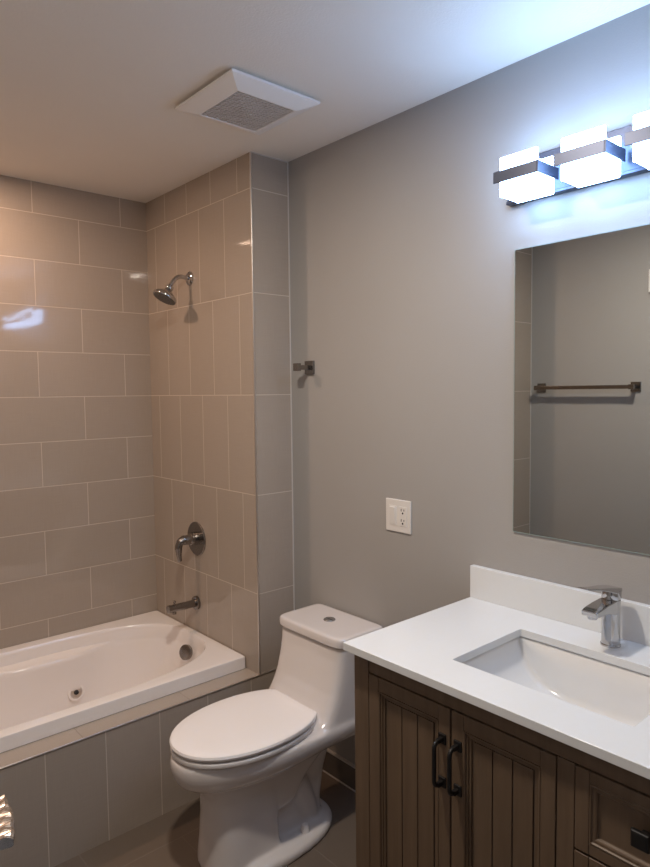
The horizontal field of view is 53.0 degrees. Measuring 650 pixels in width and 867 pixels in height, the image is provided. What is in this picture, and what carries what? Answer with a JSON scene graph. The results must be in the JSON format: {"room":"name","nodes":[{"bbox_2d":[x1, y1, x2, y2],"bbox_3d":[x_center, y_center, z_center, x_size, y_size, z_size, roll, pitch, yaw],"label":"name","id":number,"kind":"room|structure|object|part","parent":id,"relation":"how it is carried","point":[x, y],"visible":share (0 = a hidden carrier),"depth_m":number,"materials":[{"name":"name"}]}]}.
{"room":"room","nodes":[
{"label":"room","id":0,"kind":"room"},
{"bbox_2d":[0,795,14,849],"bbox_3d":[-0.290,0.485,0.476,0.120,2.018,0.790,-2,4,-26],"label":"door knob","id":1,"kind":"structure","parent":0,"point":[7,822],"depth_m":0.76,"materials":[{"name":"silver metal"}]},
{"bbox_2d":[0,175,156,648],"bbox_3d":[-1.450,0.140,2.814,1.835,2.458,0.120,-4,5,-41],"label":"wall","id":2,"kind":"structure","parent":0,"point":[77,517],"depth_m":2.98,"materials":[{"name":"tile"}]},
{"bbox_2d":[0,667,275,866],"bbox_3d":[-0.851,1.208,2.215,1.835,0.389,0.115,-4,5,-41],"label":"wall","id":3,"kind":"structure","parent":0,"point":[66,802],"depth_m":2.21,"materials":[{"name":"tile"}]},
{"bbox_2d":[0,668,276,769],"bbox_3d":[-0.748,1.011,2.218,1.655,0.004,0.006,-4,5,-41],"label":"trim","id":4,"kind":"structure","parent":3,"relation":"attached to","point":[67,744],"depth_m":2.26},
{"bbox_2d":[54,771,355,866],"bbox_3d":[-0.454,1.476,1.782,2.075,0.100,3.091,-4,5,-41],"label":"floor","id":5,"kind":"structure","parent":0,"point":[170,839],"depth_m":2.23,"materials":[{"name":"tile"}]},
{"bbox_2d":[0,611,244,752],"bbox_3d":[-1.137,1.122,2.532,1.468,0.355,0.791,-4,5,-41],"label":"bathtub","id":6,"kind":"object","parent":5,"relation":"on","point":[52,685],"visible":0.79,"depth_m":2.86,"materials":[{"name":"ceramic"}]},
{"bbox_3d":[-0.627,0.986,2.938,0.068,0.068,0.030,1,4,28],"label":"overflow plate","id":7,"kind":"part","parent":6,"relation":"part of","materials":[{"name":"silver metal"}]},
{"bbox_2d":[169,604,382,866],"bbox_3d":[-0.180,1.044,2.253,0.751,0.696,0.376,-4,5,-41],"label":"toilet","id":8,"kind":"object","parent":5,"relation":"on","point":[254,760],"visible":0.93,"depth_m":2.16,"materials":[{"name":"white ceramic"}]},
{"bbox_3d":[-0.281,0.988,2.161,0.473,0.018,0.362,-4,5,-41],"label":"seat","id":9,"kind":"part","parent":8,"relation":"part of","materials":[{"name":"plastic"}]},
{"bbox_3d":[-0.282,0.963,2.159,0.477,0.024,0.366,-4,5,-41],"label":"lid","id":10,"kind":"part","parent":8,"relation":"part of","materials":[{"name":"plastic"}]},
{"bbox_3d":[0.014,0.705,2.406,0.224,0.034,0.366,-4,5,-41],"label":"tank lid","id":11,"kind":"part","parent":8,"relation":"part of","materials":[{"name":"white ceramic"}]},
{"bbox_2d":[354,655,649,866],"bbox_3d":[0.563,0.997,1.538,0.555,0.866,0.913,-4,5,-41],"label":"vanity cabinet","id":12,"kind":"object","parent":5,"relation":"on","point":[442,779],"visible":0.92,"depth_m":1.43,"materials":[{"name":"brown wood"}]},
{"bbox_3d":[0.205,0.978,1.588,0.015,0.658,0.190,-4,5,-41],"label":"moulding","id":13,"kind":"part","parent":12,"relation":"part of","materials":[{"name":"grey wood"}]},
{"bbox_3d":[0.212,0.978,1.594,0.012,0.618,0.150,-4,5,-41],"label":"panel","id":14,"kind":"part","parent":12,"relation":"part of","materials":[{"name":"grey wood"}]},
{"bbox_3d":[0.208,0.978,1.591,0.021,0.728,0.256,-4,5,-41],"label":"door","id":15,"kind":"part","parent":12,"relation":"part of","materials":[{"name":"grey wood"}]},
{"bbox_3d":[0.255,0.745,1.476,0.037,0.126,0.020,-4,5,-41],"label":"handle","id":16,"kind":"part","parent":12,"relation":"part of","materials":[{"name":"black metal"}]},
{"bbox_3d":[0.284,0.747,1.444,0.037,0.126,0.020,-4,5,-41],"label":"handle","id":17,"kind":"part","parent":12,"relation":"part of","materials":[{"name":"black metal"}]},
{"bbox_2d":[343,565,649,779],"bbox_3d":[0.566,0.503,1.513,0.562,0.120,0.935,-4,5,-41],"label":"countertop","id":18,"kind":"structure","parent":12,"relation":"on","point":[431,648],"depth_m":1.64,"materials":[{"name":"white stone"}]},
{"bbox_2d":[463,636,649,725],"bbox_3d":[0.560,0.638,1.510,0.321,0.145,0.457,-4,5,-41],"label":"sink","id":19,"kind":"object","parent":18,"relation":"in","point":[618,693],"visible":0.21,"depth_m":1.65,"materials":[{"name":"white ceramic"}]},
{"bbox_2d":[579,585,621,647],"bbox_3d":[0.673,0.448,1.599,0.170,0.176,0.049,-4,5,-41],"label":"faucet","id":20,"kind":"object","parent":18,"relation":"on","point":[608,607],"visible":1,"depth_m":1.62,"materials":[{"name":"silver metal"}]},
{"bbox_3d":[0.680,0.434,1.604,0.128,0.036,0.042,-4,5,-41],"label":"spout","id":21,"kind":"part","parent":20,"relation":"part of","materials":[{"name":"silver metal"}]},
{"bbox_3d":[0.673,0.380,1.595,0.170,0.040,0.044,-4,5,-41],"label":"lever","id":22,"kind":"part","parent":20,"relation":"part of","materials":[{"name":"silver metal"}]},
{"bbox_3d":[0.376,0.989,1.394,0.015,0.658,0.187,-4,5,-41],"label":"moulding","id":23,"kind":"part","parent":12,"relation":"part of","materials":[{"name":"brown wood"}]},
{"bbox_3d":[0.379,0.988,1.397,0.021,0.728,0.253,-4,5,-41],"label":"door","id":24,"kind":"part","parent":12,"relation":"part of","materials":[{"name":"brown wood"}]},
{"bbox_3d":[0.383,0.988,1.400,0.012,0.618,0.147,-4,5,-41],"label":"panel","id":25,"kind":"part","parent":12,"relation":"part of","materials":[{"name":"brown wood"}]},
{"bbox_3d":[0.580,0.941,1.165,0.022,0.274,0.278,-4,5,-41],"label":"drawer","id":26,"kind":"part","parent":12,"relation":"part of","materials":[{"name":"brown wood"}]},
{"bbox_3d":[0.577,0.718,1.150,0.022,0.162,0.278,-4,5,-41],"label":"drawer","id":27,"kind":"part","parent":12,"relation":"part of","materials":[{"name":"brown wood"}]},
{"bbox_3d":[0.557,0.709,1.144,0.033,0.033,0.033,-4,5,-41],"label":"knob","id":28,"kind":"part","parent":12,"relation":"part of","materials":[{"name":"black metal"}]},
{"bbox_2d":[146,153,293,673],"bbox_3d":[-0.500,-0.076,2.969,0.183,2.068,0.885,-4,5,-41],"label":"wall","id":29,"kind":"structure","parent":0,"point":[202,386],"depth_m":2.73,"materials":[{"name":"tile"}]},
{"bbox_2d":[153,271,192,304],"bbox_3d":[-0.665,-0.637,2.845,0.173,0.155,0.107,-4,5,-41],"label":"showerhead","id":30,"kind":"object","parent":29,"relation":"attached to","point":[165,295],"visible":1,"depth_m":2.82,"materials":[{"name":"silver metal"}]},
{"bbox_3d":[-0.641,-0.667,2.863,0.104,0.064,0.019,-4,5,-41],"label":"arm","id":31,"kind":"part","parent":30,"relation":"part of","materials":[{"name":"silver metal"}]},
{"bbox_2d":[166,596,200,614],"bbox_3d":[-0.642,0.778,2.946,0.148,0.065,0.062,-4,5,-41],"label":"tub spout","id":32,"kind":"object","parent":29,"relation":"attached to","point":[195,603],"visible":1,"depth_m":2.94,"materials":[{"name":"silver metal"}]},
{"bbox_3d":[-0.646,0.784,2.942,0.136,0.044,0.036,-4,5,-41],"label":"spout","id":33,"kind":"part","parent":32,"relation":"part of","materials":[{"name":"silver metal"}]},
{"bbox_2d":[175,522,205,561],"bbox_3d":[-0.624,0.487,2.931,0.110,0.166,0.154,-4,5,-41],"label":"shower valve","id":34,"kind":"object","parent":29,"relation":"attached to","point":[195,538],"visible":1,"depth_m":2.93,"materials":[{"name":"silver metal"}]},
{"bbox_3d":[-0.646,0.514,2.913,0.051,0.114,0.042,-4,5,-41],"label":"handle","id":35,"kind":"part","parent":34,"relation":"part of","materials":[{"name":"silver metal"}]},
{"bbox_2d":[249,151,260,674],"bbox_3d":[-0.276,-0.053,2.577,0.006,2.068,0.007,-4,5,-41],"label":"trim","id":36,"kind":"structure","parent":29,"relation":"attached to","point":[250,163],"depth_m":2.57,"materials":[{"name":"silver metal"}]},
{"bbox_2d":[251,152,294,609],"bbox_3d":[-0.204,0.087,2.646,0.183,2.358,0.003,-4,5,-41],"label":"trim","id":37,"kind":"structure","parent":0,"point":[251,152],"depth_m":2.68,"materials":[{"name":"silver metal"}]},
{"bbox_2d":[0,0,649,202],"bbox_3d":[-0.482,-1.076,1.619,2.075,0.100,3.091,-4,5,-41],"label":"ceiling","id":38,"kind":"structure","parent":0,"point":[91,90],"depth_m":1.85,"materials":[{"name":"paint"}]},
{"bbox_2d":[175,69,319,134],"bbox_3d":[-0.248,-1.040,2.078,0.330,0.036,0.330,-4,5,-41],"label":"exhaust fan","id":39,"kind":"object","parent":38,"relation":"attached to","point":[238,99],"visible":1,"depth_m":2.03,"materials":[{"name":"white plastic"}]},
{"bbox_2d":[201,91,292,130],"bbox_3d":[-0.248,-1.034,2.078,0.217,0.022,0.217,-4,5,-41],"label":"grille","id":40,"kind":"object","parent":39,"relation":"attached to","point":[246,110],"depth_m":2.07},
{"bbox_2d":[288,4,649,763],"bbox_3d":[0.266,0.151,2.345,0.120,2.458,3.091,-4,5,-41],"label":"wall","id":41,"kind":"structure","parent":0,"point":[403,241],"depth_m":2.13,"materials":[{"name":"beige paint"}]},
{"bbox_2d":[293,361,314,374],"bbox_3d":[-0.086,-0.260,2.566,0.076,0.054,0.052,-4,5,-41],"label":"robe hook","id":42,"kind":"object","parent":41,"relation":"attached to","point":[309,367],"visible":1,"depth_m":2.57,"materials":[{"name":"silver metal"}]},
{"bbox_3d":[-0.109,-0.259,2.546,0.016,0.030,0.030,-4,5,-41],"label":"knob","id":43,"kind":"part","parent":42,"relation":"part of","materials":[{"name":"silver metal"}]},
{"bbox_3d":[-0.084,-0.260,2.567,0.054,0.018,0.019,-4,5,-41],"label":"post","id":44,"kind":"part","parent":42,"relation":"part of","materials":[{"name":"silver metal"}]},
{"bbox_3d":[-0.061,-0.261,2.588,0.010,0.054,0.052,-4,5,-41],"label":"plate","id":45,"kind":"part","parent":42,"relation":"part of","materials":[{"name":"silver metal"}]},
{"bbox_2d":[322,748,355,792],"bbox_3d":[0.521,1.349,2.044,0.014,0.098,1.964,-4,5,-41],"label":"baseboard","id":46,"kind":"structure","parent":41,"relation":"attached to","point":[339,768],"depth_m":2.56,"materials":[{"name":"tile"}]},
{"bbox_2d":[386,498,411,534],"bbox_3d":[0.254,0.287,2.269,0.012,0.114,0.115,-4,5,-41],"label":"wall plate","id":47,"kind":"object","parent":41,"relation":"attached to","point":[398,512],"visible":1,"depth_m":2.27,"materials":[{"name":"white plastic"}]},
{"bbox_2d":[389,505,396,524],"bbox_3d":[0.237,0.286,2.285,0.008,0.068,0.034,-4,5,-41],"label":"rocker switch","id":48,"kind":"object","parent":47,"relation":"attached to","point":[392,508],"depth_m":2.28,"materials":[{"name":"white plastic"}]},
{"bbox_2d":[399,507,406,526],"bbox_3d":[0.269,0.288,2.251,0.004,0.068,0.034,-4,5,-41],"label":"receptacle","id":49,"kind":"object","parent":47,"relation":"attached to","point":[402,510],"depth_m":2.25,"materials":[{"name":"plastic"}]},
{"bbox_2d":[470,565,649,645],"bbox_3d":[0.768,0.479,1.691,0.020,0.100,0.935,-4,5,-41],"label":"backsplash","id":50,"kind":"structure","parent":41,"relation":"attached to","point":[550,600],"depth_m":1.83,"materials":[{"name":"white stone"}]},
{"bbox_2d":[493,110,649,206],"bbox_3d":[0.729,-0.691,1.558,0.134,0.128,0.738,-4,5,-41],"label":"vanity light","id":51,"kind":"object","parent":41,"relation":"attached to","point":[595,156],"visible":1,"depth_m":1.61,"materials":[{"name":"glass"}]},
{"bbox_3d":[0.541,-0.690,1.747,0.090,0.105,0.112,-4,5,-41],"label":"lamp shade","id":52,"kind":"part","parent":51,"relation":"part of","materials":[{"name":"white glass"}]},
{"bbox_3d":[0.658,-0.682,1.615,0.090,0.105,0.112,-4,5,-41],"label":"lamp shade","id":53,"kind":"part","parent":51,"relation":"part of","materials":[{"name":"white glass"}]},
{"bbox_3d":[0.775,-0.675,1.482,0.090,0.105,0.112,-4,5,-41],"label":"lamp shade","id":54,"kind":"part","parent":51,"relation":"part of","materials":[{"name":"white glass"}]},
{"bbox_2d":[513,224,649,554],"bbox_3d":[0.795,-0.104,1.627,0.006,0.820,0.736,-4,5,-41],"label":"wall mirror","id":55,"kind":"object","parent":41,"relation":"attached to","point":[581,409],"visible":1,"depth_m":1.74,"materials":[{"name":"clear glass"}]}
]}

